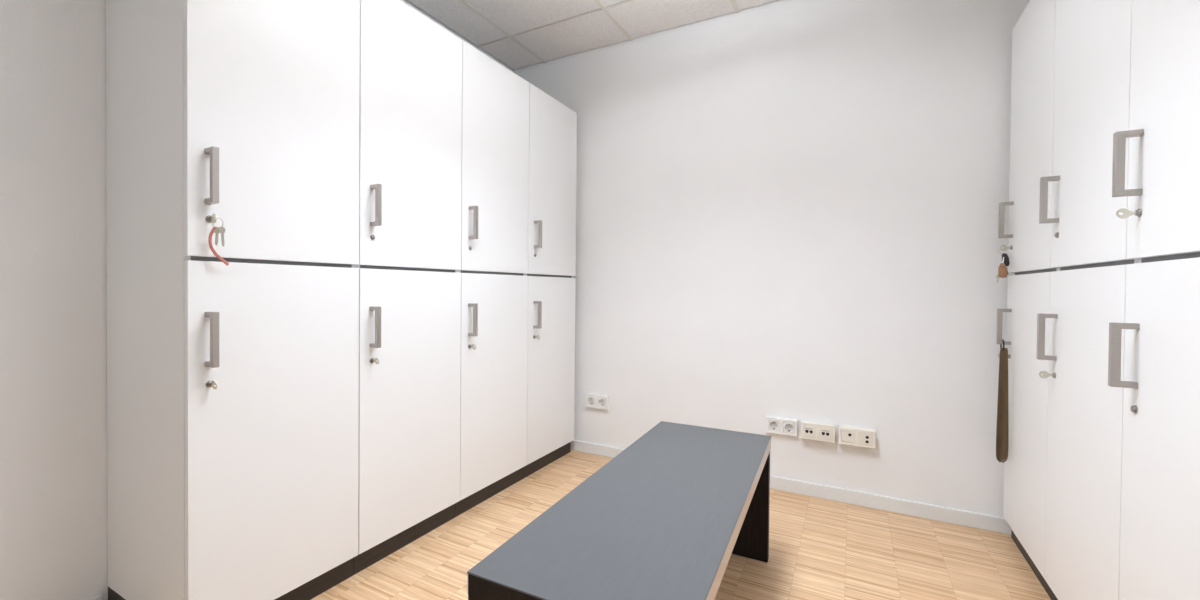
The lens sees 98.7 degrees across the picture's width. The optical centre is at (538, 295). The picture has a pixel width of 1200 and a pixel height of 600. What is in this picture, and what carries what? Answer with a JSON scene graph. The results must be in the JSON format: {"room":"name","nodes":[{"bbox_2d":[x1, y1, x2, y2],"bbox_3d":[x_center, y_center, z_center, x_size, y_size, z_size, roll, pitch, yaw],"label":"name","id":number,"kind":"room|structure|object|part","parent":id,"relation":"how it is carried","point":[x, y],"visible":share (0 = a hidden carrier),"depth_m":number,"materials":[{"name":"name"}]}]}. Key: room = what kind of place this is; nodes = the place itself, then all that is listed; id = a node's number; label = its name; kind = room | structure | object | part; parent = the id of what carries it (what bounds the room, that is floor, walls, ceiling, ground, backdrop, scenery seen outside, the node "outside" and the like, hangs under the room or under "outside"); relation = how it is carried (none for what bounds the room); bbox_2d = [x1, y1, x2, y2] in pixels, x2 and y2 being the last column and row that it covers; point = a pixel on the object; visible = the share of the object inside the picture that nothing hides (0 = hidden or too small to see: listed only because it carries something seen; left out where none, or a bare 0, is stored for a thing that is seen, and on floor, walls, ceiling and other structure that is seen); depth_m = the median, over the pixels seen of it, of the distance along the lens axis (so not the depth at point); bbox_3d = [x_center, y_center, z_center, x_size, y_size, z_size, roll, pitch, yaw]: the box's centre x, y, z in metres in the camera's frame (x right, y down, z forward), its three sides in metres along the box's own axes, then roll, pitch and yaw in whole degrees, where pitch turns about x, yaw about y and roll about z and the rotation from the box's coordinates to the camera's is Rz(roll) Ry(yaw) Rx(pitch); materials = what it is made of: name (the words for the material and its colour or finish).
{"room":"locker room","nodes":[
{"label":"locker room","id":0,"kind":"room"},
{"bbox_2d":[0,0,513,599],"bbox_3d":[-1.537,-0.357,1.418,0.120,2.715,5.000,1,1,32],"label":"wall","id":1,"kind":"structure","parent":0,"point":[54,528],"depth_m":1.50,"materials":[{"name":"paint"}]},
{"bbox_2d":[87,594,102,599],"bbox_3d":[-2.082,0.977,0.437,0.014,0.064,2.738,1,1,32],"label":"baseboard","id":2,"kind":"structure","parent":1,"relation":"attached to","point":[100,596],"depth_m":1.59,"materials":[{"name":"paint"}]},
{"bbox_2d":[408,0,777,69],"bbox_3d":[-0.174,-1.502,0.570,3.041,0.015,4.981,1,1,32],"label":"ceiling","id":3,"kind":"structure","parent":0,"point":[639,18],"depth_m":2.83,"materials":[{"name":"tile"}]},
{"bbox_2d":[405,0,739,62],"bbox_3d":[-0.174,-1.508,0.570,3.060,0.031,5.000,1,1,32],"label":"trim","id":4,"kind":"structure","parent":3,"relation":"attached to","point":[733,2],"depth_m":2.85,"materials":[{"name":"beige paint"}]},
{"bbox_2d":[311,450,1050,599],"bbox_3d":[-0.193,1.071,0.603,3.300,0.100,5.240,1,1,32],"label":"floor","id":5,"kind":"structure","parent":0,"point":[820,548],"depth_m":1.98,"materials":[{"name":"beige wood"}]},
{"bbox_2d":[106,0,359,599],"bbox_3d":[-0.973,-0.061,1.692,0.555,2.124,0.548,1,1,32],"label":"locker","id":6,"kind":"object","parent":5,"relation":"on","point":[245,113],"visible":0.96,"depth_m":1.50,"materials":[{"name":"white laminate"}]},
{"bbox_3d":[-0.870,-0.318,1.365,0.043,0.147,0.017,1,1,32],"label":"handle","id":7,"kind":"part","parent":6,"relation":"part of","materials":[{"name":"silver metal"}]},
{"bbox_3d":[-0.873,0.119,1.370,0.043,0.147,0.017,1,1,32],"label":"handle","id":8,"kind":"part","parent":6,"relation":"part of","materials":[{"name":"silver metal"}]},
{"bbox_2d":[210,380,216,388],"bbox_3d":[-0.872,0.240,1.375,0.031,0.025,0.006,1,1,32],"label":"key","id":9,"kind":"object","parent":6,"relation":"attached to","point":[213,383],"visible":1,"depth_m":1.37,"materials":[{"name":"silver metal"}]},
{"bbox_2d":[208,214,228,265],"bbox_3d":[-0.858,-0.149,1.376,0.048,0.138,0.030,0,1,-33],"label":"bunch","id":10,"kind":"object","parent":6,"relation":"hanging from","point":[216,230],"visible":1,"depth_m":1.37,"materials":[{"name":"silver metal"}]},
{"bbox_3d":[-0.795,-0.099,1.582,0.012,0.032,0.512,1,1,32],"label":"rail","id":11,"kind":"part","parent":6,"relation":"part of","materials":[{"name":"grey metal"}]},
{"bbox_3d":[-0.784,0.415,1.580,0.018,1.015,0.545,1,1,32],"label":"door","id":12,"kind":"part","parent":6,"relation":"part of","materials":[{"name":"white laminate"}]},
{"bbox_3d":[-0.777,-0.613,1.567,0.018,1.014,0.545,1,1,32],"label":"door","id":13,"kind":"part","parent":6,"relation":"part of","materials":[{"name":"white laminate"}]},
{"bbox_2d":[353,0,461,574],"bbox_3d":[-0.685,-0.065,2.159,0.555,2.124,0.548,1,1,32],"label":"locker","id":14,"kind":"object","parent":5,"relation":"on","point":[410,104],"visible":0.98,"depth_m":2.00,"materials":[{"name":"white laminate"}]},
{"bbox_3d":[-0.585,0.115,1.838,0.043,0.147,0.017,1,1,32],"label":"handle","id":15,"kind":"part","parent":14,"relation":"part of","materials":[{"name":"silver metal"}]},
{"bbox_3d":[-0.582,-0.322,1.833,0.043,0.147,0.017,1,1,32],"label":"handle","id":16,"kind":"part","parent":14,"relation":"part of","materials":[{"name":"silver metal"}]},
{"bbox_3d":[-0.507,-0.103,2.049,0.012,0.032,0.512,1,1,32],"label":"rail","id":17,"kind":"part","parent":14,"relation":"part of","materials":[{"name":"grey metal"}]},
{"bbox_3d":[-0.497,0.411,2.047,0.018,1.015,0.545,1,1,32],"label":"door","id":18,"kind":"part","parent":14,"relation":"part of","materials":[{"name":"white laminate"}]},
{"bbox_3d":[-0.489,-0.617,2.034,0.018,1.014,0.545,1,1,32],"label":"door","id":19,"kind":"part","parent":14,"relation":"part of","materials":[{"name":"white laminate"}]},
{"bbox_2d":[455,40,528,516],"bbox_3d":[-0.398,-0.069,2.627,0.555,2.124,0.548,1,1,32],"label":"locker","id":20,"kind":"object","parent":5,"relation":"on","point":[495,100],"visible":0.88,"depth_m":2.47,"materials":[{"name":"white laminate"}]},
{"bbox_3d":[-0.295,0.111,2.309,0.043,0.147,0.017,1,1,32],"label":"handle","id":21,"kind":"part","parent":20,"relation":"part of","materials":[{"name":"silver metal"}]},
{"bbox_3d":[-0.292,-0.326,2.303,0.043,0.147,0.017,1,1,32],"label":"handle","id":22,"kind":"part","parent":20,"relation":"part of","materials":[{"name":"silver metal"}]},
{"bbox_3d":[-0.220,-0.107,2.517,0.012,0.032,0.512,1,1,32],"label":"rail","id":23,"kind":"part","parent":20,"relation":"part of","materials":[{"name":"grey"}]},
{"bbox_3d":[-0.209,0.407,2.515,0.018,1.015,0.545,1,1,32],"label":"door","id":24,"kind":"part","parent":20,"relation":"part of","materials":[{"name":"white laminate"}]},
{"bbox_3d":[-0.202,-0.621,2.501,0.018,1.014,0.545,1,1,32],"label":"door","id":25,"kind":"part","parent":20,"relation":"part of","materials":[{"name":"white laminate"}]},
{"bbox_2d":[522,83,576,478],"bbox_3d":[-0.110,-0.073,3.094,0.555,2.124,0.548,1,1,32],"label":"locker","id":26,"kind":"object","parent":5,"relation":"on","point":[552,125],"visible":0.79,"depth_m":2.94,"materials":[{"name":"white laminate"}]},
{"bbox_3d":[-0.005,0.107,2.780,0.043,0.147,0.017,1,1,32],"label":"handle","id":27,"kind":"part","parent":26,"relation":"part of","materials":[{"name":"silver metal"}]},
{"bbox_3d":[-0.002,-0.330,2.775,0.043,0.147,0.017,1,1,32],"label":"handle","id":28,"kind":"part","parent":26,"relation":"part of","materials":[{"name":"silver metal"}]},
{"bbox_3d":[0.068,-0.111,2.984,0.012,0.032,0.512,1,1,32],"label":"rail","id":29,"kind":"part","parent":26,"relation":"part of","materials":[{"name":"grey"}]},
{"bbox_3d":[0.078,0.403,2.982,0.018,1.015,0.545,1,1,32],"label":"door","id":30,"kind":"part","parent":26,"relation":"part of","materials":[{"name":"white laminate"}]},
{"bbox_3d":[0.086,-0.624,2.969,0.018,1.014,0.545,1,1,32],"label":"door","id":31,"kind":"part","parent":26,"relation":"part of","materials":[{"name":"white laminate"}]},
{"bbox_2d":[467,421,770,599],"bbox_3d":[0.374,0.778,1.489,0.427,0.471,1.340,1,1,30],"label":"bench","id":32,"kind":"object","parent":5,"relation":"on","point":[665,518],"visible":1,"depth_m":1.22,"materials":[{"name":"laminate"}]},
{"bbox_3d":[0.054,0.783,0.927,0.421,0.464,0.045,1,1,30],"label":"leg","id":33,"kind":"part","parent":32,"relation":"part of","materials":[{"name":"brown laminate"}]},
{"bbox_3d":[0.694,0.773,2.052,0.421,0.464,0.045,1,1,30],"label":"leg","id":34,"kind":"part","parent":32,"relation":"part of","materials":[{"name":"brown laminate"}]},
{"bbox_2d":[996,0,1057,599],"bbox_3d":[2.024,-0.041,1.793,0.555,2.124,0.548,1,1,32],"label":"locker","id":35,"kind":"object","parent":5,"relation":"on","point":[1033,34],"visible":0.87,"depth_m":1.89,"materials":[{"name":"white laminate"}]},
{"bbox_2d":[996,339,1008,462],"bbox_3d":[1.892,0.431,2.104,0.045,0.502,0.048,1,1,8],"label":"shoehorn","id":36,"kind":"object","parent":35,"relation":"hanging from","point":[1002,430],"visible":1,"depth_m":2.09,"materials":[{"name":"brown plastic"}]},
{"bbox_2d":[996,245,1009,282],"bbox_3d":[1.909,-0.129,2.106,0.044,0.156,0.028,1,1,32],"label":"bunch","id":37,"kind":"object","parent":35,"relation":"hanging from","point":[1002,269],"visible":1,"depth_m":2.10,"materials":[{"name":"brown leather"}]},
{"bbox_3d":[1.912,0.129,2.105,0.043,0.147,0.017,1,1,32],"label":"handle","id":38,"kind":"part","parent":35,"relation":"part of","materials":[{"name":"silver metal"}]},
{"bbox_3d":[1.915,-0.307,2.099,0.043,0.147,0.017,1,1,32],"label":"handle","id":39,"kind":"part","parent":35,"relation":"part of","materials":[{"name":"silver metal"}]},
{"bbox_3d":[1.828,0.429,1.918,0.018,1.015,0.545,1,1,32],"label":"door","id":40,"kind":"part","parent":35,"relation":"part of","materials":[{"name":"white laminate"}]},
{"bbox_3d":[1.836,-0.598,1.904,0.018,1.014,0.545,1,1,32],"label":"door","id":41,"kind":"part","parent":35,"relation":"part of","materials":[{"name":"white laminate"}]},
{"bbox_3d":[1.846,-0.085,1.903,0.012,0.032,0.512,1,1,32],"label":"rail","id":42,"kind":"part","parent":35,"relation":"part of","materials":[{"name":"grey"}]},
{"bbox_2d":[1036,0,1137,599],"bbox_3d":[1.736,-0.037,1.326,0.555,2.124,0.548,1,1,32],"label":"locker","id":43,"kind":"object","parent":5,"relation":"on","point":[1092,74],"visible":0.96,"depth_m":1.42,"materials":[{"name":"white laminate"}]},
{"bbox_2d":[1039,371,1051,378],"bbox_3d":[1.624,0.255,1.640,0.031,0.025,0.007,1,1,32],"label":"key","id":44,"kind":"object","parent":43,"relation":"attached to","point":[1046,374],"visible":1,"depth_m":1.64,"materials":[{"name":"silver metal"}]},
{"bbox_3d":[1.624,0.133,1.637,0.043,0.147,0.017,1,1,32],"label":"handle","id":45,"kind":"part","parent":43,"relation":"part of","materials":[{"name":"silver metal"}]},
{"bbox_3d":[1.627,-0.303,1.631,0.043,0.147,0.017,1,1,32],"label":"handle","id":46,"kind":"part","parent":43,"relation":"part of","materials":[{"name":"silver metal"}]},
{"bbox_3d":[1.541,0.433,1.450,0.018,1.015,0.545,1,1,32],"label":"door","id":47,"kind":"part","parent":43,"relation":"part of","materials":[{"name":"white laminate"}]},
{"bbox_3d":[1.548,-0.594,1.437,0.018,1.014,0.545,1,1,32],"label":"door","id":48,"kind":"part","parent":43,"relation":"part of","materials":[{"name":"white laminate"}]},
{"bbox_3d":[1.558,-0.081,1.435,0.012,0.032,0.512,1,1,32],"label":"rail","id":49,"kind":"part","parent":43,"relation":"part of","materials":[{"name":"grey metal"}]},
{"bbox_2d":[1108,0,1199,599],"bbox_3d":[1.449,-0.033,0.859,0.555,2.124,0.548,1,1,32],"label":"locker","id":50,"kind":"object","parent":5,"relation":"on","point":[1160,531],"visible":1,"depth_m":1.08,"materials":[{"name":"white laminate"}]},
{"bbox_3d":[1.338,0.137,1.172,0.043,0.147,0.017,1,1,32],"label":"handle","id":51,"kind":"part","parent":50,"relation":"part of","materials":[{"name":"silver metal"}]},
{"bbox_2d":[1116,208,1135,218],"bbox_3d":[1.340,-0.186,1.169,0.031,0.025,0.011,1,1,32],"label":"key","id":52,"kind":"object","parent":50,"relation":"attached to","point":[1126,213],"visible":1,"depth_m":1.17,"materials":[{"name":"silver metal"}]},
{"bbox_3d":[1.341,-0.299,1.166,0.043,0.147,0.017,1,1,32],"label":"handle","id":53,"kind":"part","parent":50,"relation":"part of","materials":[{"name":"silver metal"}]},
{"bbox_3d":[1.253,0.437,0.983,0.018,1.015,0.545,1,1,32],"label":"door","id":54,"kind":"part","parent":50,"relation":"part of","materials":[{"name":"white laminate"}]},
{"bbox_3d":[1.260,-0.590,0.970,0.018,1.014,0.545,1,1,32],"label":"door","id":55,"kind":"part","parent":50,"relation":"part of","materials":[{"name":"white laminate"}]},
{"bbox_3d":[1.271,-0.077,0.968,0.012,0.032,0.512,1,1,32],"label":"rail","id":56,"kind":"part","parent":50,"relation":"part of","materials":[{"name":"grey metal"}]},
{"bbox_2d":[514,0,1029,517],"bbox_3d":[1.159,-0.355,2.765,3.300,2.715,0.120,1,1,32],"label":"wall","id":57,"kind":"structure","parent":0,"point":[789,209],"depth_m":2.58,"materials":[{"name":"paint"}]},
{"bbox_2d":[586,393,608,409],"bbox_3d":[0.364,0.659,3.179,0.147,0.082,0.023,1,1,32],"label":"power socket","id":58,"kind":"object","parent":57,"relation":"attached to","point":[592,400],"visible":1,"depth_m":3.17,"materials":[{"name":"white plastic"}]},
{"bbox_2d":[766,416,797,436],"bbox_3d":[1.250,0.674,2.634,0.147,0.082,0.023,1,1,32],"label":"power socket","id":59,"kind":"object","parent":57,"relation":"attached to","point":[782,427],"visible":1,"depth_m":2.63,"materials":[{"name":"white plastic"}]},
{"bbox_2d":[570,440,1011,534],"bbox_3d":[1.114,0.971,2.725,3.060,0.064,0.014,1,1,32],"label":"baseboard","id":60,"kind":"structure","parent":57,"relation":"attached to","point":[923,510],"depth_m":2.42,"materials":[{"name":"paint"}]},
{"bbox_2d":[800,421,834,442],"bbox_3d":[1.383,0.675,2.539,0.149,0.082,0.045,1,1,32],"label":"socket","id":61,"kind":"object","parent":57,"relation":"attached to","point":[817,431],"visible":1,"depth_m":2.52,"materials":[{"name":"white plastic"}]},
{"bbox_2d":[839,425,875,448],"bbox_3d":[1.523,0.678,2.452,0.149,0.082,0.046,1,1,32],"label":"socket","id":62,"kind":"object","parent":57,"relation":"attached to","point":[853,436],"visible":1,"depth_m":2.44,"materials":[{"name":"white plastic"}]}
]}

